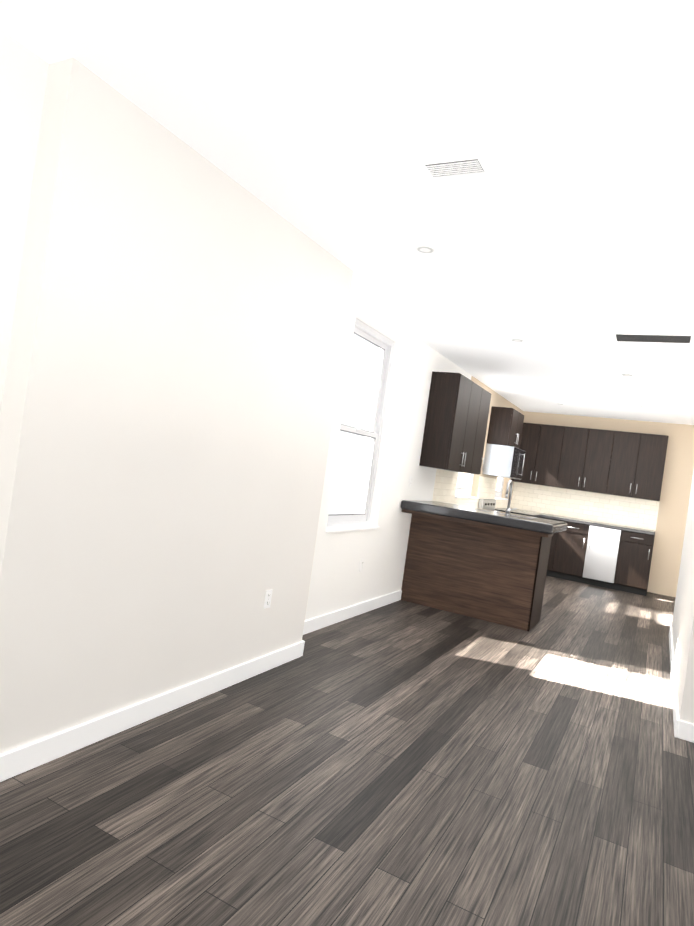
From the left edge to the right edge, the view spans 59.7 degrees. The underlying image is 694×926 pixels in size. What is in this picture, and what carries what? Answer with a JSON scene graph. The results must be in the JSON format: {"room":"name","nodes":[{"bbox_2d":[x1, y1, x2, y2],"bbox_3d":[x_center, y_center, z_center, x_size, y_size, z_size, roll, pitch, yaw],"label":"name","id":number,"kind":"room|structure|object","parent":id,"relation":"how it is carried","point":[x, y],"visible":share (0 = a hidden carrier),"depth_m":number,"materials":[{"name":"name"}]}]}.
{"room":"empty living room","nodes":[
{"label":"empty living room","id":0,"kind":"room"},
{"bbox_2d":[0,29,48,412],"bbox_3d":[-2.268,-0.287,0.816,0.385,2.700,3.470,8,0,28],"label":"wall","id":1,"kind":"structure","parent":0,"point":[23,74],"depth_m":2.21,"materials":[{"name":"beige paint"}]},
{"bbox_2d":[0,57,352,753],"bbox_3d":[-0.890,-0.095,3.321,0.520,2.700,2.260,8,0,28],"label":"wall","id":2,"kind":"structure","parent":0,"point":[173,364],"depth_m":2.72,"materials":[{"name":"beige paint"}]},
{"bbox_2d":[0,641,302,781],"bbox_3d":[-0.833,1.222,3.196,0.016,0.108,2.260,8,0,28],"label":"baseboard","id":3,"kind":"structure","parent":2,"relation":"attached to","point":[25,758],"depth_m":2.83,"materials":[{"name":"white wood"}]},
{"bbox_2d":[263,589,272,608],"bbox_3d":[-0.489,0.850,3.756,0.008,0.115,0.070,8,0,28],"label":"electrical outlet","id":4,"kind":"object","parent":2,"relation":"attached to","point":[268,597],"visible":1,"depth_m":3.75,"materials":[{"name":"white plastic"}]},
{"bbox_2d":[0,576,693,925],"bbox_3d":[1.334,1.629,4.129,4.090,0.100,13.140,8,0,28],"label":"floor","id":5,"kind":"structure","parent":0,"point":[401,763],"depth_m":2.56,"materials":[{"name":"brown wood"}]},
{"bbox_2d":[401,512,468,613],"bbox_3d":[1.049,1.043,6.600,0.623,0.984,0.583,8,0,28],"label":"peninsula panel","id":6,"kind":"object","parent":5,"relation":"on","point":[435,555],"depth_m":6.31,"materials":[{"name":"brown wood"}]},
{"bbox_2d":[401,500,566,535],"bbox_3d":[1.420,0.551,6.231,1.496,0.090,0.960,8,0,28],"label":"countertop","id":7,"kind":"structure","parent":6,"relation":"on","point":[459,512],"depth_m":5.86,"materials":[{"name":"grey stone"}]},
{"bbox_2d":[478,499,540,517],"bbox_3d":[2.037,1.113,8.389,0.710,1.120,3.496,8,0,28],"label":"stove","id":8,"kind":"object","parent":5,"relation":"on","point":[489,504],"visible":0.08,"depth_m":9.21,"materials":[{"name":"white metal"}]},
{"bbox_2d":[501,528,551,631],"bbox_3d":[1.849,1.154,6.167,0.257,0.984,0.600,8,0,28],"label":"base cabinet","id":9,"kind":"object","parent":5,"relation":"on","point":[529,554],"depth_m":5.91,"materials":[{"name":"brown wood"}]},
{"bbox_2d":[538,516,559,576],"bbox_3d":[3.070,1.353,10.175,0.918,0.930,0.625,8,0,28],"label":"base cabinet","id":10,"kind":"object","parent":5,"relation":"on","point":[552,554],"depth_m":9.73,"materials":[{"name":"brown wood"}]},
{"bbox_2d":[552,520,591,582],"bbox_3d":[3.673,1.437,9.855,0.459,0.930,0.625,8,0,28],"label":"base cabinet","id":11,"kind":"object","parent":5,"relation":"on","point":[572,543],"depth_m":9.60,"materials":[{"name":"brown wood"}]},
{"bbox_2d":[584,524,623,589],"bbox_3d":[4.076,1.493,9.642,0.460,0.930,0.625,8,0,28],"label":"dishwasher","id":12,"kind":"object","parent":5,"relation":"on","point":[609,556],"depth_m":9.37,"materials":[{"name":"white metal"}]},
{"bbox_2d":[616,528,654,595],"bbox_3d":[4.479,1.549,9.428,0.459,0.930,0.625,8,0,28],"label":"base cabinet","id":13,"kind":"object","parent":5,"relation":"on","point":[633,566],"depth_m":9.18,"materials":[{"name":"brown wood"}]},
{"bbox_2d":[504,508,654,535],"bbox_3d":[3.739,0.953,9.851,2.296,0.045,0.635,8,0,28],"label":"countertop","id":14,"kind":"structure","parent":13,"relation":"on","point":[542,514],"depth_m":9.53,"materials":[{"name":"grey stone"}]},
{"bbox_2d":[0,0,693,424],"bbox_3d":[1.722,-1.154,4.130,4.090,0.120,13.140,8,0,28],"label":"ceiling","id":15,"kind":"structure","parent":0,"point":[564,242],"depth_m":2.46,"materials":[{"name":"white paint"}]},
{"bbox_2d":[414,244,436,253],"bbox_3d":[0.466,-1.264,3.594,0.140,0.010,0.140,8,0,28],"label":"recessed light","id":16,"kind":"object","parent":15,"relation":"in","point":[425,248],"visible":1,"depth_m":3.58,"materials":[{"name":"white"}]},
{"bbox_2d":[408,150,501,183],"bbox_3d":[0.464,-1.263,2.601,0.360,0.013,0.210,8,0,28],"label":"ceiling vent","id":17,"kind":"object","parent":15,"relation":"in","point":[462,166],"visible":1,"depth_m":2.58,"materials":[{"name":"white metal"}]},
{"bbox_2d":[510,338,524,341],"bbox_3d":[1.554,-1.111,5.513,0.140,0.010,0.140,8,0,28],"label":"recessed light","id":18,"kind":"object","parent":15,"relation":"in","point":[517,339],"visible":0.98,"depth_m":5.49,"materials":[{"name":"white"}]},
{"bbox_2d":[620,373,633,375],"bbox_3d":[2.944,-0.917,6.358,0.140,0.010,0.140,8,0,28],"label":"recessed light","id":19,"kind":"object","parent":15,"relation":"in","point":[626,374],"visible":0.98,"depth_m":6.34,"materials":[{"name":"white"}]},
{"bbox_2d":[611,332,693,343],"bbox_3d":[2.439,-0.987,4.829,0.600,0.013,0.290,8,0,28],"label":"ceiling vent","id":20,"kind":"object","parent":15,"relation":"in","point":[655,338],"visible":1,"depth_m":4.80,"materials":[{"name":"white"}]},
{"bbox_2d":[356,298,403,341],"bbox_3d":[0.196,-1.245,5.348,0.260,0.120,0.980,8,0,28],"label":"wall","id":21,"kind":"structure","parent":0,"point":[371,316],"depth_m":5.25,"materials":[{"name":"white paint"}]},
{"bbox_2d":[305,292,523,620],"bbox_3d":[1.194,0.197,7.610,0.260,2.700,7.290,8,0,28],"label":"wall","id":22,"kind":"structure","parent":0,"point":[416,362],"depth_m":5.82,"materials":[{"name":"white paint"}]},
{"bbox_2d":[303,590,401,634],"bbox_3d":[0.021,1.341,5.398,0.016,0.108,2.409,8,0,28],"label":"baseboard","id":23,"kind":"structure","parent":22,"relation":"attached to","point":[321,621],"depth_m":5.37,"materials":[{"name":"white wood"}]},
{"bbox_2d":[326,524,379,532],"bbox_3d":[0.033,0.580,5.300,0.113,0.024,0.982,8,0,28],"label":"window sill","id":24,"kind":"structure","parent":22,"relation":"attached to","point":[347,528],"depth_m":5.24,"materials":[{"name":"white wood"}]},
{"bbox_2d":[327,318,394,526],"bbox_3d":[0.077,-0.302,5.341,0.077,1.780,0.980,8,0,28],"label":"window","id":25,"kind":"structure","parent":22,"relation":"in","point":[369,333],"depth_m":5.68,"materials":[{"name":"grey plastic"}]},
{"bbox_2d":[328,332,384,515],"bbox_3d":[0.085,-0.307,5.338,0.032,1.562,0.774,8,0,28],"label":"sash","id":26,"kind":"object","parent":25,"relation":"attached to","point":[364,430],"depth_m":5.58,"materials":[{"name":"grey"}]},
{"bbox_2d":[359,559,364,571],"bbox_3d":[0.138,0.943,5.524,0.008,0.115,0.070,8,0,28],"label":"electrical outlet","id":27,"kind":"object","parent":22,"relation":"attached to","point":[361,565],"visible":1,"depth_m":5.51,"materials":[{"name":"white plastic"}]},
{"bbox_2d":[432,469,457,503],"bbox_3d":[1.198,0.338,7.372,0.002,0.469,0.830,8,0,28],"label":"backsplash","id":28,"kind":"structure","parent":22,"relation":"attached to","point":[445,486],"depth_m":7.35,"materials":[{"name":"tile"}]},
{"bbox_2d":[419,371,482,473],"bbox_3d":[1.184,-0.420,6.796,0.320,1.020,0.860,8,0,28],"label":"upper cabinet","id":29,"kind":"object","parent":22,"relation":"attached to","point":[456,421],"depth_m":6.46,"materials":[{"name":"brown wood"}]},
{"bbox_2d":[455,389,490,474],"bbox_3d":[1.481,-0.379,7.367,0.320,1.020,0.430,8,0,28],"label":"upper cabinet","id":30,"kind":"object","parent":22,"relation":"attached to","point":[483,415],"depth_m":7.32,"materials":[{"name":"brown wood"}]},
{"bbox_2d":[475,476,496,507],"bbox_3d":[2.107,0.465,9.120,0.002,0.469,1.040,8,0,28],"label":"backsplash","id":31,"kind":"structure","parent":22,"relation":"attached to","point":[486,487],"depth_m":9.05,"materials":[{"name":"tile"}]},
{"bbox_2d":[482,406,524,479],"bbox_3d":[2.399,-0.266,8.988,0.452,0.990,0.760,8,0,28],"label":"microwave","id":32,"kind":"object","parent":22,"relation":"attached to","point":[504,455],"visible":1,"depth_m":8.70,"materials":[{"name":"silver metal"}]},
{"bbox_2d":[511,411,693,596],"bbox_3d":[4.586,0.670,9.861,3.710,2.700,0.120,8,0,28],"label":"wall","id":33,"kind":"structure","parent":0,"point":[671,520],"depth_m":9.54,"materials":[{"name":"beige paint"}]},
{"bbox_2d":[510,482,659,530],"bbox_3d":[3.921,0.718,10.134,2.298,0.469,0.002,8,0,28],"label":"backsplash","id":34,"kind":"structure","parent":33,"relation":"attached to","point":[617,510],"depth_m":10.09,"materials":[{"name":"tile"}]},
{"bbox_2d":[510,423,668,500],"bbox_3d":[3.942,-0.035,9.976,2.297,1.020,0.353,8,0,28],"label":"upper cabinets","id":35,"kind":"object","parent":33,"relation":"attached to","point":[622,463],"visible":0.98,"depth_m":9.78,"materials":[{"name":"brown wood"}]},
{"bbox_2d":[672,469,693,710],"bbox_3d":[3.018,0.450,5.135,0.120,2.700,3.120,8,0,28],"label":"wall","id":36,"kind":"structure","parent":0,"point":[682,614],"depth_m":4.92,"materials":[{"name":"beige paint"}]},
{"bbox_2d":[669,626,679,737],"bbox_3d":[2.748,1.721,5.106,0.016,0.108,3.256,8,0,28],"label":"baseboard","id":37,"kind":"structure","parent":36,"relation":"attached to","point":[676,720],"depth_m":4.39,"materials":[{"name":"white wood"}]},
{"bbox_2d":[679,610,693,723],"bbox_3d":[2.322,0.352,3.675,0.233,2.700,0.120,8,0,28],"label":"wall","id":38,"kind":"structure","parent":0,"point":[686,712],"depth_m":3.67,"materials":[{"name":"beige paint"}]},
{"bbox_2d":[677,720,693,742],"bbox_3d":[2.080,1.627,3.631,0.160,0.108,0.016,8,0,28],"label":"baseboard","id":39,"kind":"structure","parent":38,"relation":"attached to","point":[685,730],"depth_m":3.64,"materials":[{"name":"white wood"}]},
{"bbox_3d":[1.424,1.027,8.260,0.260,1.120,1.020,8,0,28],"label":"wall","id":40,"kind":"structure","parent":0,"visible":0},
{"bbox_2d":[455,472,473,495],"bbox_3d":[1.601,-0.160,8.254,0.077,1.280,1.020,8,0,28],"label":"window","id":41,"kind":"structure","parent":40,"relation":"in","point":[462,492],"depth_m":8.56,"materials":[{"name":"grey plastic"}]},
{"bbox_2d":[454,498,476,506],"bbox_3d":[1.606,0.561,8.199,0.002,0.139,1.040,8,0,28],"label":"backsplash","id":42,"kind":"structure","parent":40,"relation":"attached to","point":[465,502],"depth_m":8.19,"materials":[{"name":"tile"}]},
{"bbox_2d":[455,495,477,498],"bbox_3d":[1.591,0.475,8.213,0.113,0.024,1.022,8,0,28],"label":"window sill","id":43,"kind":"structure","parent":40,"relation":"attached to","point":[467,497],"depth_m":8.17,"materials":[{"name":"white"}]},
{"bbox_3d":[2.335,1.155,10.013,0.260,1.120,0.820,8,0,28],"label":"wall","id":44,"kind":"structure","parent":0,"visible":0},
{"bbox_2d":[495,477,503,497],"bbox_3d":[2.513,-0.032,10.007,0.077,1.280,0.820,8,0,28],"label":"window","id":45,"kind":"structure","parent":44,"relation":"in","point":[499,494],"depth_m":10.28,"materials":[{"name":"grey plastic"}]},
{"bbox_2d":[495,500,510,507],"bbox_3d":[2.607,0.701,10.125,0.002,0.139,1.230,8,0,28],"label":"backsplash","id":46,"kind":"structure","parent":44,"relation":"attached to","point":[501,503],"depth_m":10.07,"materials":[{"name":"tile"}]}
]}

